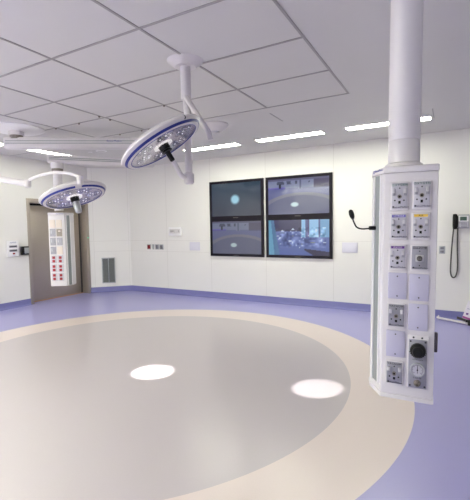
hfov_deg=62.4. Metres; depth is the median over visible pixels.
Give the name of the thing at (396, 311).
outlet
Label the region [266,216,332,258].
wall monitor
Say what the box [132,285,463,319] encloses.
baseboard
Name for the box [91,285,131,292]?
baseboard
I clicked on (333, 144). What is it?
trim
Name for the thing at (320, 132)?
recessed light
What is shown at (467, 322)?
stand
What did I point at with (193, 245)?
wall plate
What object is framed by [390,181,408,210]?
outlet
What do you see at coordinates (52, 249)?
outlet
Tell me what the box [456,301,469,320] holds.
folder
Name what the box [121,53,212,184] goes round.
lamp
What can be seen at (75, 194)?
lamp
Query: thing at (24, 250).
card reader
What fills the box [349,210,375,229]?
gooseneck microphone
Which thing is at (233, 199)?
wall monitor
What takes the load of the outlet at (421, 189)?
attached to the pendant at (403, 336)
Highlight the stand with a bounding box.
[436,315,469,325]
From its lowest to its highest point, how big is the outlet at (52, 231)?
0.105 m
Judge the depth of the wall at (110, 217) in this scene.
9.38 m
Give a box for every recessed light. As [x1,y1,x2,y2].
[27,150,74,155]
[182,142,241,151]
[254,130,325,142]
[344,121,388,130]
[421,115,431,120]
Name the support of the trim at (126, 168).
attached to the wall at (110, 217)
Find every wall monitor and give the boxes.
[209,178,263,218]
[210,218,264,256]
[265,172,332,217]
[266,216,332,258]
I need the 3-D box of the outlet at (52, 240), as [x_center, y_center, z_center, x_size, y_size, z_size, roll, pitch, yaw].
[-2.449,-0.112,5.216,0.074,0.105,0.012,-1,4,-4]
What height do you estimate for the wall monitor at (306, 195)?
0.788 m
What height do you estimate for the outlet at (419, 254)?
0.110 m
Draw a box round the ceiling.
[0,0,469,167]
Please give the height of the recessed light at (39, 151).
0.012 m
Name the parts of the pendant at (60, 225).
beige plate, red receptacle plate, red receptacle plate, red receptacle plate, beige plate, beige plate, red receptacle plate, beige plate, red receptacle plate, red receptacle plate, rail, arm, arm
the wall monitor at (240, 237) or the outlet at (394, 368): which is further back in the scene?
the wall monitor at (240, 237)
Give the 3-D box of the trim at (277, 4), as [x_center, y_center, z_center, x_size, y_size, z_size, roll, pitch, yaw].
[-1.587,-1.735,5.094,7.337,0.015,4.640,1,4,29]
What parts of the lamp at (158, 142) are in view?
reflector plate, handle, handle, fork arm, drop arm, arm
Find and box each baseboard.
[0,298,31,310]
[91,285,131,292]
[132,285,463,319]
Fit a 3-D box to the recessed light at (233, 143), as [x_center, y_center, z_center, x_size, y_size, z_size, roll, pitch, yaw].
[-0.438,-1.867,7.060,1.166,0.012,0.236,1,4,29]
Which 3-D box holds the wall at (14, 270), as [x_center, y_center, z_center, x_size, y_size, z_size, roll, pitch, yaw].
[-5.742,-0.182,5.375,0.150,2.990,9.020,1,4,29]
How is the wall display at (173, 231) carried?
attached to the wall at (185, 206)
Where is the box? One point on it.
(12, 247)
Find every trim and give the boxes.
[0,0,433,155]
[90,168,130,286]
[131,144,371,300]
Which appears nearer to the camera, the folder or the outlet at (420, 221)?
the outlet at (420, 221)
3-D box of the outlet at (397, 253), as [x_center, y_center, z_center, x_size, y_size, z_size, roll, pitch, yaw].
[0.694,0.031,1.655,0.072,0.111,0.023,1,4,29]
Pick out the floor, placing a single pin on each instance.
(121, 395)
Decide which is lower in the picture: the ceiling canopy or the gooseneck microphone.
the gooseneck microphone
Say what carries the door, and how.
in the wall at (14, 270)
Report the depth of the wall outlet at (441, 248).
6.25 m
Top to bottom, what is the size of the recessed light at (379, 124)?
0.012 m
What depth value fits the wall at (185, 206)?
7.42 m
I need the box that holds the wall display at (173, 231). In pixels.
[169,227,181,235]
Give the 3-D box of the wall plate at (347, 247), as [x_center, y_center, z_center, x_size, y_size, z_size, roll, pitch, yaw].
[2.060,-0.043,6.957,0.274,0.184,0.012,1,4,29]
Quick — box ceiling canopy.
[200,121,228,132]
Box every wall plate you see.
[190,242,199,249]
[342,242,357,252]
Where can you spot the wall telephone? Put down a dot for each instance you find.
(462, 220)
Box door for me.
[26,198,90,303]
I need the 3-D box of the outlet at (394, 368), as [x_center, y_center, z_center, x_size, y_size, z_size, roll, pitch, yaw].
[0.694,0.536,1.690,0.074,0.108,0.023,1,4,29]
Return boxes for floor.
[0,291,469,499]
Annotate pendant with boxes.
[0,122,153,285]
[369,0,439,404]
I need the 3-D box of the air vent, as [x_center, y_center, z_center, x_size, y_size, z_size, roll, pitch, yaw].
[-3.071,0.494,9.426,0.310,0.620,0.016,-2,4,-15]
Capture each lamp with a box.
[0,171,105,213]
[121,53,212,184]
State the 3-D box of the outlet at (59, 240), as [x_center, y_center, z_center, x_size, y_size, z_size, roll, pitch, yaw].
[-2.362,-0.114,5.222,0.074,0.105,0.012,-1,4,-4]
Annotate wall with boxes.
[0,155,90,303]
[87,168,131,287]
[128,128,469,311]
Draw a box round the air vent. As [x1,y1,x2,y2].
[101,257,115,282]
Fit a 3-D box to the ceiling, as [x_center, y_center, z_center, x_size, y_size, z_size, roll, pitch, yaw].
[-0.818,-1.673,2.959,11.956,0.120,10.175,1,4,29]
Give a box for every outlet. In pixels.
[50,229,55,236]
[50,238,55,245]
[50,247,55,254]
[57,238,62,244]
[385,359,403,385]
[387,302,405,328]
[388,244,406,269]
[389,213,407,239]
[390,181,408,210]
[410,245,428,270]
[411,212,430,239]
[412,180,431,209]
[439,246,444,253]
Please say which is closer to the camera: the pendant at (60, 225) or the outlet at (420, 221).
the outlet at (420, 221)
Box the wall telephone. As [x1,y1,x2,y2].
[450,214,468,277]
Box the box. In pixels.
[6,240,18,256]
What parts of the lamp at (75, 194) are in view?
swing arm, fork arm, reflector plate, handle, handle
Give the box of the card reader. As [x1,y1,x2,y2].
[20,246,28,254]
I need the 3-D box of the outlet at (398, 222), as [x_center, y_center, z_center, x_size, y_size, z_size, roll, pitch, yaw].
[0.694,-0.100,1.646,0.072,0.114,0.023,1,4,29]
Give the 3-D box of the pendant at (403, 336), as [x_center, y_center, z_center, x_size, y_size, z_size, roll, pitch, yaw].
[0.751,-0.456,1.724,0.320,2.210,0.334,1,4,26]
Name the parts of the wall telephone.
cord, screen frame, keypad panel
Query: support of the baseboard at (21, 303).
attached to the wall at (14, 270)

